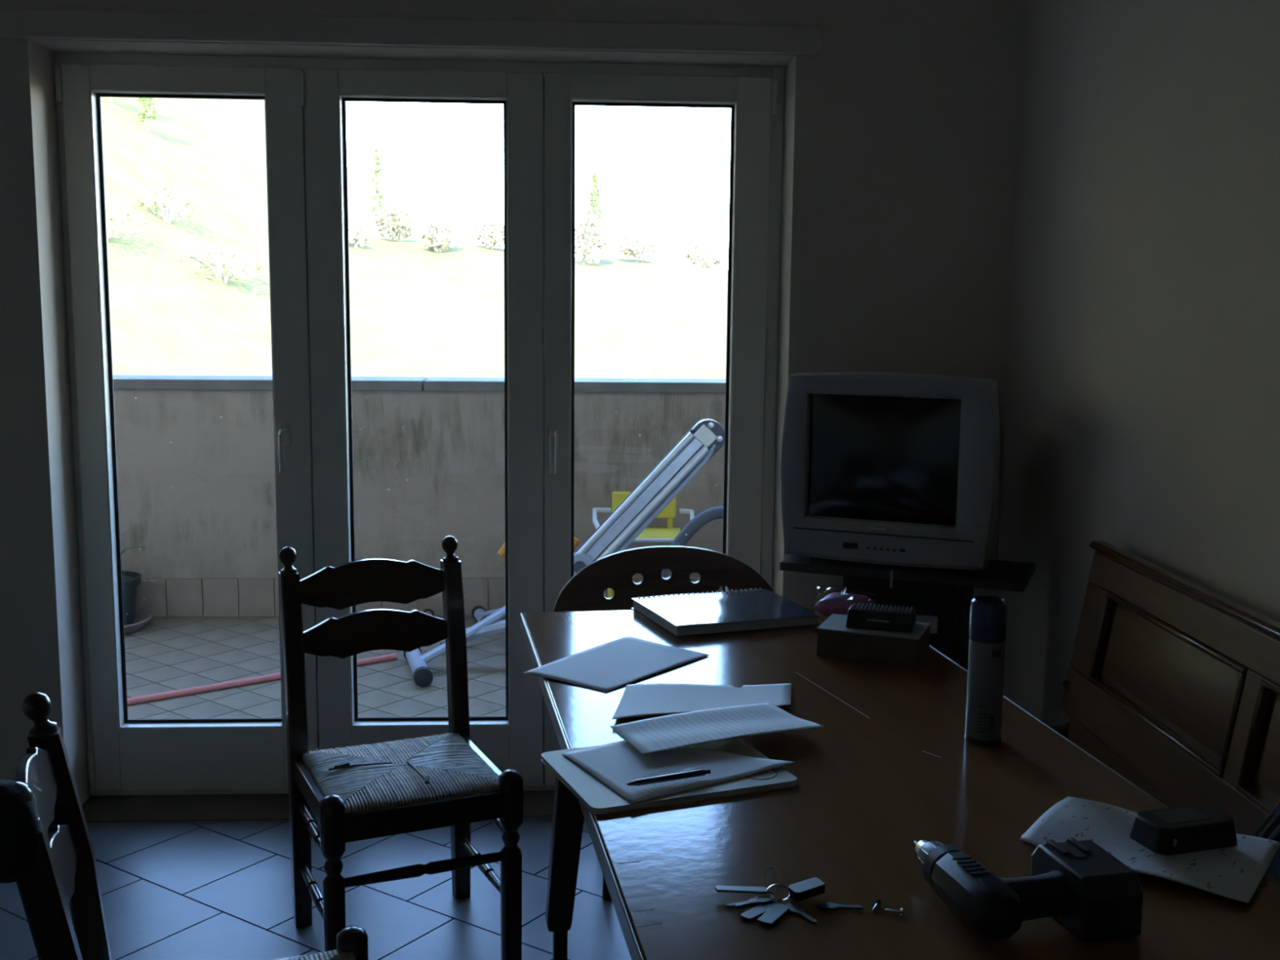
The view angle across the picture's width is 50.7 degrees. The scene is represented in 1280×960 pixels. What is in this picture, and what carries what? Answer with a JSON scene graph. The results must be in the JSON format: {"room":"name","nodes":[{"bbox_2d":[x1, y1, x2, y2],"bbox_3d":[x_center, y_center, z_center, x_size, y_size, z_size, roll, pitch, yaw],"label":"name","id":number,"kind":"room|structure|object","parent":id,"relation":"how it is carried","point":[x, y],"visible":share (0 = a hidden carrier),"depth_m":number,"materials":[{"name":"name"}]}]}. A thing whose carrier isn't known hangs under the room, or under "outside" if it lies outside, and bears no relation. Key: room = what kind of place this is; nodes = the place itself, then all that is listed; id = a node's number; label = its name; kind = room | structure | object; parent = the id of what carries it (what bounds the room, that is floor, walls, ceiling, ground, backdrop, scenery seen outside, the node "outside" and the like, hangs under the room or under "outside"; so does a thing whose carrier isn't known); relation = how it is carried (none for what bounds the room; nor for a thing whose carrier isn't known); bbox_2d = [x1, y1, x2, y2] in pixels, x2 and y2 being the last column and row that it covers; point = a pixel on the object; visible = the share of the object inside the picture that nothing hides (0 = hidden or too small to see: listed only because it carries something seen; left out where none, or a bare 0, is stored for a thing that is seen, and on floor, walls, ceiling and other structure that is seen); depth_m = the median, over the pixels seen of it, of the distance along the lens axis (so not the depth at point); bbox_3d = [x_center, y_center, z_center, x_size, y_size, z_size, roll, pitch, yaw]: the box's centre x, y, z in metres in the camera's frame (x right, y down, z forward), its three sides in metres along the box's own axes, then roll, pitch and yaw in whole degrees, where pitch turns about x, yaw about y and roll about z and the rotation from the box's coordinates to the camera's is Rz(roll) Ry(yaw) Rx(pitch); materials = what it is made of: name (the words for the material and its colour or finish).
{"room":"dining room","nodes":[
{"label":"dining room","id":0,"kind":"room"},
{"bbox_2d":[124,615,506,719],"bbox_3d":[-0.312,0.859,5.293,8.400,0.238,2.300,0,8,-3],"label":"floor","id":1,"kind":"structure","parent":0,"point":[167,654],"depth_m":5.19,"materials":[{"name":"grey tile"}]},
{"bbox_2d":[120,546,151,634],"bbox_3d":[-2.299,0.466,5.799,0.380,0.359,0.380,0,8,-3],"label":"flower pot","id":2,"kind":"object","parent":1,"relation":"on","point":[135,620],"visible":0.16,"depth_m":5.78,"materials":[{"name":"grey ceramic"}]},
{"bbox_2d":[127,653,397,705],"bbox_3d":[-1.692,0.773,4.864,1.795,0.029,0.029,-5,10,-37],"label":"pole","id":3,"kind":"object","parent":1,"relation":"on","point":[393,656],"visible":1,"depth_m":4.97,"materials":[{"name":"red metal"}]},
{"bbox_2d":[422,608,434,616],"bbox_3d":[-0.946,0.602,6.039,0.056,0.056,0.028,0,8,-3],"label":"ring","id":4,"kind":"object","parent":1,"relation":"on","point":[428,609],"visible":0.34,"depth_m":6.03,"materials":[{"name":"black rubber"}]},
{"bbox_2d":[403,418,724,687],"bbox_3d":[-0.407,0.204,5.606,1.251,0.970,0.971,-2,9,-20],"label":"exercise machine","id":5,"kind":"object","parent":1,"relation":"on","point":[693,451],"visible":0.58,"depth_m":5.32,"materials":[{"name":"grey metal"}]},
{"bbox_2d":[592,491,694,597],"bbox_3d":[0.011,0.364,5.830,0.447,0.601,0.299,1,8,1],"label":"child chair","id":6,"kind":"object","parent":1,"relation":"on","point":[658,535],"visible":0.38,"depth_m":5.89,"materials":[{"name":"yellow plastic"}]},
{"bbox_2d":[661,506,723,577],"bbox_3d":[0.334,0.397,5.563,0.769,0.577,0.101,0,8,-3],"label":"hose","id":7,"kind":"object","parent":1,"relation":"on","point":[710,514],"visible":0.33,"depth_m":5.53,"materials":[{"name":"grey plastic"}]},
{"bbox_2d":[0,816,631,959],"bbox_3d":[-0.720,1.513,0.389,4.215,0.200,6.830,0,8,-3],"label":"floor","id":8,"kind":"structure","parent":0,"point":[215,890],"depth_m":3.25,"materials":[{"name":"grey tile"}]},
{"bbox_2d":[0,692,368,959],"bbox_3d":[-0.620,0.759,1.900,0.534,0.875,0.451,-2,9,-20],"label":"chair","id":9,"kind":"object","parent":8,"relation":"on","point":[64,873],"depth_m":1.87,"materials":[{"name":"brown wood"}]},
{"bbox_2d":[278,535,523,959],"bbox_3d":[-0.540,0.605,3.008,0.429,0.874,0.488,-3,9,-24],"label":"chair","id":10,"kind":"object","parent":8,"relation":"on","point":[363,792],"visible":1,"depth_m":3.05,"materials":[{"name":"brown wood"}]},
{"bbox_2d":[552,545,773,900],"bbox_3d":[0.084,0.594,3.396,0.600,0.805,0.348,0,8,-7],"label":"chair","id":11,"kind":"object","parent":8,"relation":"on","point":[584,592],"visible":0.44,"depth_m":3.49,"materials":[{"name":"brown wood"}]},
{"bbox_2d":[520,604,1279,959],"bbox_3d":[0.284,0.793,2.098,0.783,0.770,1.905,-1,8,-10],"label":"dining table","id":12,"kind":"object","parent":8,"relation":"on","point":[891,765],"visible":0.72,"depth_m":1.79,"materials":[{"name":"brown wood"}]},
{"bbox_2d":[524,635,710,692],"bbox_3d":[-0.038,0.340,2.522,0.209,0.003,0.328,6,10,36],"label":"paper sheet","id":13,"kind":"object","parent":12,"relation":"on","point":[606,667],"visible":1,"depth_m":2.51,"materials":[{"name":"white paper"}]},
{"bbox_2d":[541,737,796,814],"bbox_3d":[0.038,0.417,1.955,0.310,0.010,0.236,-3,9,-22],"label":"folder","id":14,"kind":"object","parent":12,"relation":"on","point":[596,796],"visible":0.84,"depth_m":1.89,"materials":[{"name":"grey paper"}]},
{"bbox_2d":[562,740,795,803],"bbox_3d":[0.047,0.407,1.974,0.282,0.004,0.219,-5,10,-33],"label":"paper sheet","id":15,"kind":"object","parent":14,"relation":"on","point":[617,764],"visible":0.84,"depth_m":1.95,"materials":[{"name":"white paper"}]},
{"bbox_2d":[626,767,711,786],"bbox_3d":[0.041,0.413,1.881,0.128,0.013,0.009,-3,9,-25],"label":"ballpoint pen","id":16,"kind":"object","parent":15,"relation":"on","point":[696,773],"visible":1,"depth_m":1.88,"materials":[{"name":"grey plastic"}]},
{"bbox_2d":[609,702,824,755],"bbox_3d":[0.112,0.382,2.099,0.309,0.010,0.158,-3,9,-25],"label":"paper sheet","id":17,"kind":"object","parent":15,"relation":"on","point":[677,731],"visible":1,"depth_m":2.09,"materials":[{"name":"white paper"}]},
{"bbox_2d":[612,683,791,719],"bbox_3d":[0.111,0.371,2.276,0.326,0.014,0.223,0,8,-3],"label":"paper sheet","id":18,"kind":"object","parent":12,"relation":"on","point":[651,699],"visible":0.93,"depth_m":2.30,"materials":[{"name":"white paper"}]},
{"bbox_2d":[631,587,820,637],"bbox_3d":[0.178,0.279,2.891,0.325,0.026,0.270,-2,9,-20],"label":"book","id":19,"kind":"object","parent":12,"relation":"on","point":[687,615],"visible":1,"depth_m":2.84,"materials":[{"name":"grey paper"}]},
{"bbox_2d":[715,866,863,925],"bbox_3d":[0.167,0.470,1.538,0.132,0.022,0.118,-4,9,-32],"label":"bunch","id":20,"kind":"object","parent":12,"relation":"on","point":[770,911],"visible":1,"depth_m":1.53,"materials":[{"name":"silver metal"}]},
{"bbox_2d":[813,585,875,617],"bbox_3d":[0.434,0.259,2.859,0.129,0.079,0.099,2,8,7],"label":"bag","id":21,"kind":"object","parent":12,"relation":"on","point":[839,603],"visible":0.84,"depth_m":2.84,"materials":[{"name":"plastic"}]},
{"bbox_2d":[816,613,930,666],"bbox_3d":[0.450,0.307,2.605,0.194,0.055,0.127,4,9,21],"label":"cardboard box","id":22,"kind":"object","parent":12,"relation":"on","point":[834,639],"visible":0.97,"depth_m":2.55,"materials":[{"name":"brown cardboard"}]},
{"bbox_2d":[845,602,915,632],"bbox_3d":[0.464,0.263,2.602,0.124,0.034,0.085,3,8,16],"label":"charger","id":23,"kind":"object","parent":22,"relation":"on","point":[886,618],"visible":1,"depth_m":2.58,"materials":[{"name":"black plastic"}]},
{"bbox_2d":[872,898,881,911],"bbox_3d":[0.267,0.481,1.529,0.007,0.007,0.021,5,9,26],"label":"screw","id":24,"kind":"object","parent":12,"relation":"on","point":[877,901],"visible":1,"depth_m":1.53,"materials":[{"name":"grey metal"}]},
{"bbox_2d":[884,907,903,914],"bbox_3d":[0.285,0.483,1.518,0.021,0.007,0.007,3,8,17],"label":"screw","id":25,"kind":"object","parent":12,"relation":"on","point":[901,910],"visible":1,"depth_m":1.52,"materials":[{"name":"silver metal"}]},
{"bbox_2d":[964,595,1007,746],"bbox_3d":[0.535,0.294,2.091,0.056,0.226,0.056,0,8,-3],"label":"spray can","id":26,"kind":"object","parent":12,"relation":"on","point":[988,614],"visible":1,"depth_m":2.07,"materials":[{"name":"painted metal"},{"name":"blue plastic"}]},
{"bbox_2d":[989,715,994,730],"bbox_3d":[0.540,0.372,2.075,0.007,0.024,0.001,0,8,-3],"label":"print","id":27,"kind":"object","parent":26,"relation":"on","point":[991,717],"depth_m":2.07,"materials":[{"name":"grey"}]},
{"bbox_2d":[991,649,1000,657],"bbox_3d":[0.543,0.265,2.060,0.014,0.012,0.001,-2,8,-16],"label":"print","id":28,"kind":"object","parent":26,"relation":"on","point":[995,653],"depth_m":2.06,"materials":[{"name":"grey"}]},
{"bbox_2d":[913,837,1143,941],"bbox_3d":[0.425,0.447,1.540,0.194,0.072,0.216,-1,8,-13],"label":"cordless drill","id":29,"kind":"object","parent":12,"relation":"on","point":[1095,895],"visible":1,"depth_m":1.46,"materials":[{"name":"black plastic"}]},
{"bbox_2d":[1020,796,1279,902],"bbox_3d":[0.639,0.455,1.693,0.280,0.013,0.190,7,10,37],"label":"paper sheet","id":30,"kind":"object","parent":12,"relation":"on","point":[1236,873],"visible":0.71,"depth_m":1.66,"materials":[{"name":"paper"}]},
{"bbox_2d":[1129,804,1237,855],"bbox_3d":[0.672,0.430,1.668,0.121,0.033,0.071,-2,8,-17],"label":"case","id":31,"kind":"object","parent":30,"relation":"on","point":[1182,829],"visible":1,"depth_m":1.65,"materials":[{"name":"black plastic"}]},
{"bbox_2d":[779,554,1035,670],"bbox_3d":[0.665,0.596,3.434,0.591,0.796,0.258,4,9,22],"label":"tv stand","id":32,"kind":"object","parent":8,"relation":"on","point":[943,600],"visible":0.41,"depth_m":3.29,"materials":[{"name":"grey wood"}]},
{"bbox_2d":[780,371,999,573],"bbox_3d":[0.656,-0.041,3.430,0.523,0.473,0.368,4,9,22],"label":"television","id":33,"kind":"object","parent":32,"relation":"on","point":[884,469],"visible":1,"depth_m":3.27,"materials":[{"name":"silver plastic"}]},
{"bbox_2d":[1050,540,1279,837],"bbox_3d":[0.861,0.772,1.694,0.450,0.936,2.576,0,8,-3],"label":"wooden bench","id":34,"kind":"object","parent":8,"relation":"on","point":[1172,683],"visible":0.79,"depth_m":2.46,"materials":[{"name":"brown wood"}]},
{"bbox_2d":[1251,800,1279,883],"bbox_3d":[0.904,0.625,1.750,0.165,0.320,0.420,0,8,-3],"label":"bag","id":35,"kind":"object","parent":34,"relation":"on","point":[1273,832],"visible":0.07,"depth_m":1.91,"materials":[{"name":"black fabric"}]},
{"bbox_2d":[112,374,725,617],"bbox_3d":[-0.964,0.077,6.156,9.604,1.074,0.270,0,8,-3],"label":"parapet","id":36,"kind":"object","parent":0,"point":[196,464],"visible":0.23,"depth_m":6.03,"materials":[{"name":"paint"}]},
{"bbox_2d":[0,0,1024,804],"bbox_3d":[-0.913,-0.300,3.754,4.215,2.850,0.350,0,8,-3],"label":"wall","id":37,"kind":"structure","parent":0,"point":[900,136],"depth_m":3.59,"materials":[{"name":"white paint"}]},
{"bbox_2d":[53,63,319,791],"bbox_3d":[-1.232,-0.108,3.761,0.666,2.018,0.138,0,8,-3],"label":"door","id":38,"kind":"structure","parent":37,"relation":"in","point":[206,753],"depth_m":3.74,"materials":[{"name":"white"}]},
{"bbox_2d":[81,790,554,822],"bbox_3d":[-0.600,0.968,3.905,1.961,0.103,0.280,0,8,-3],"label":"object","id":39,"kind":"structure","parent":37,"relation":"attached to","point":[268,806],"depth_m":3.81,"materials":[{"name":"stone"}]},
{"bbox_2d":[0,8,822,54],"bbox_3d":[-0.623,-1.147,3.461,2.196,0.068,0.024,0,8,-3],"label":"trim","id":40,"kind":"structure","parent":37,"relation":"attached to","point":[14,23],"depth_m":3.45,"materials":[{"name":"white paint"}]},
{"bbox_2d":[53,52,784,795],"bbox_3d":[-0.594,-0.118,3.835,1.961,2.068,0.072,0,8,-3],"label":"door frame","id":41,"kind":"structure","parent":37,"relation":"attached to","point":[777,73],"depth_m":3.71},
{"bbox_2d":[298,68,544,786],"bbox_3d":[-0.590,-0.110,3.821,0.674,2.018,0.081,0,8,-4],"label":"door","id":42,"kind":"structure","parent":37,"relation":"in","point":[515,740],"depth_m":3.77,"materials":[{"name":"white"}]},
{"bbox_2d":[544,72,777,786],"bbox_3d":[0.048,-0.105,3.830,0.636,2.018,0.126,0,8,-3],"label":"door","id":43,"kind":"structure","parent":37,"relation":"in","point":[748,99],"depth_m":3.77,"materials":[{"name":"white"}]},
{"bbox_2d":[996,0,1279,726],"bbox_3d":[1.298,0.205,0.322,0.200,2.850,6.830,0,8,-3],"label":"wall","id":44,"kind":"structure","parent":0,"point":[1142,411],"depth_m":2.84,"materials":[{"name":"white paint"}]},
{"label":"outside","id":45,"kind":"structure","parent":0,"visible":0},
{"bbox_2d":[100,97,728,378],"bbox_3d":[-4.585,-36.968,79.487,150.000,63.568,150.000,0,8,-3],"label":"hillside","id":46,"kind":"structure","parent":45,"point":[416,310],"depth_m":38.53,"materials":[{"name":"green plant"}]},
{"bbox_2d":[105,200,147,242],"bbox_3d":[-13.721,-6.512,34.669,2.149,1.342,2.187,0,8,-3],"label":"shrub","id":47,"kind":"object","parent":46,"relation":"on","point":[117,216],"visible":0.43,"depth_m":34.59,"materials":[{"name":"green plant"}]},
{"bbox_2d":[136,97,156,133],"bbox_3d":[-16.020,-12.248,43.867,0.663,2.458,0.709,0,8,-3],"label":"slender tree","id":48,"kind":"object","parent":46,"relation":"on","point":[146,101],"visible":0.44,"depth_m":43.85,"materials":[{"name":"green plant"}]},
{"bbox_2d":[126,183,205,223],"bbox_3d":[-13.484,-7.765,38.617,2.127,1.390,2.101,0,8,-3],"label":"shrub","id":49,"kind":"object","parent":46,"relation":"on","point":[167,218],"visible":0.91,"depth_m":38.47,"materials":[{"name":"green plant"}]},
{"bbox_2d":[177,243,263,283],"bbox_3d":[-11.370,-5.786,36.887,2.199,1.342,2.134,0,8,-3],"label":"shrub","id":50,"kind":"object","parent":46,"relation":"on","point":[228,272],"visible":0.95,"depth_m":36.79,"materials":[{"name":"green plant"}]},
{"bbox_2d":[348,224,368,248],"bbox_3d":[-11.009,-8.951,50.710,1.665,1.266,1.619,0,8,-3],"label":"shrub","id":51,"kind":"object","parent":46,"relation":"on","point":[362,242],"visible":0.35,"depth_m":50.63,"materials":[{"name":"beige plant"}]},
{"bbox_2d":[369,145,385,235],"bbox_3d":[-11.335,-12.230,58.288,0.682,4.294,0.772,0,8,-3],"label":"slender tree","id":52,"kind":"object","parent":46,"relation":"on","point":[377,157],"visible":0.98,"depth_m":58.17,"materials":[{"name":"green plant"}]},
{"bbox_2d":[374,203,418,241],"bbox_3d":[-9.640,-10.078,53.636,1.720,1.745,1.892,0,8,-3],"label":"shrub","id":53,"kind":"object","parent":46,"relation":"on","point":[397,222],"visible":0.98,"depth_m":53.41,"materials":[{"name":"beige plant"}]},
{"bbox_2d":[418,219,459,252],"bbox_3d":[-7.701,-9.223,51.828,1.563,1.515,1.487,0,8,-3],"label":"shrub","id":54,"kind":"object","parent":46,"relation":"on","point":[433,226],"visible":0.98,"depth_m":51.65,"materials":[{"name":"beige plant"}]},
{"bbox_2d":[470,218,504,248],"bbox_3d":[-5.950,-9.678,53.916,1.578,1.444,1.656,0,8,-3],"label":"shrub","id":55,"kind":"object","parent":46,"relation":"on","point":[491,233],"visible":0.92,"depth_m":53.63,"materials":[{"name":"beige plant"}]},
{"bbox_2d":[574,213,608,265],"bbox_3d":[-1.980,-9.280,53.195,1.533,2.335,1.527,0,8,-3],"label":"shrub","id":56,"kind":"object","parent":46,"relation":"on","point":[589,250],"visible":0.95,"depth_m":53.01,"materials":[{"name":"beige plant"}]},
{"bbox_2d":[583,171,603,257],"bbox_3d":[-1.952,-11.046,57.012,0.868,3.835,0.868,0,8,-3],"label":"slender tree","id":57,"kind":"object","parent":46,"relation":"on","point":[594,185],"visible":0.69,"depth_m":56.81,"materials":[{"name":"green plant"}]},
{"bbox_2d":[616,229,660,262],"bbox_3d":[-0.081,-9.457,55.298,1.886,1.567,1.852,0,8,-3],"label":"shrub","id":58,"kind":"object","parent":46,"relation":"on","point":[628,246],"visible":0.98,"depth_m":55.08,"materials":[{"name":"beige plant"}]},
{"bbox_2d":[677,240,728,267],"bbox_3d":[2.636,-8.971,54.497,2.227,1.386,2.322,0,8,-3],"label":"shrub","id":59,"kind":"object","parent":46,"relation":"on","point":[708,256],"visible":0.93,"depth_m":54.22,"materials":[{"name":"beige plant"}]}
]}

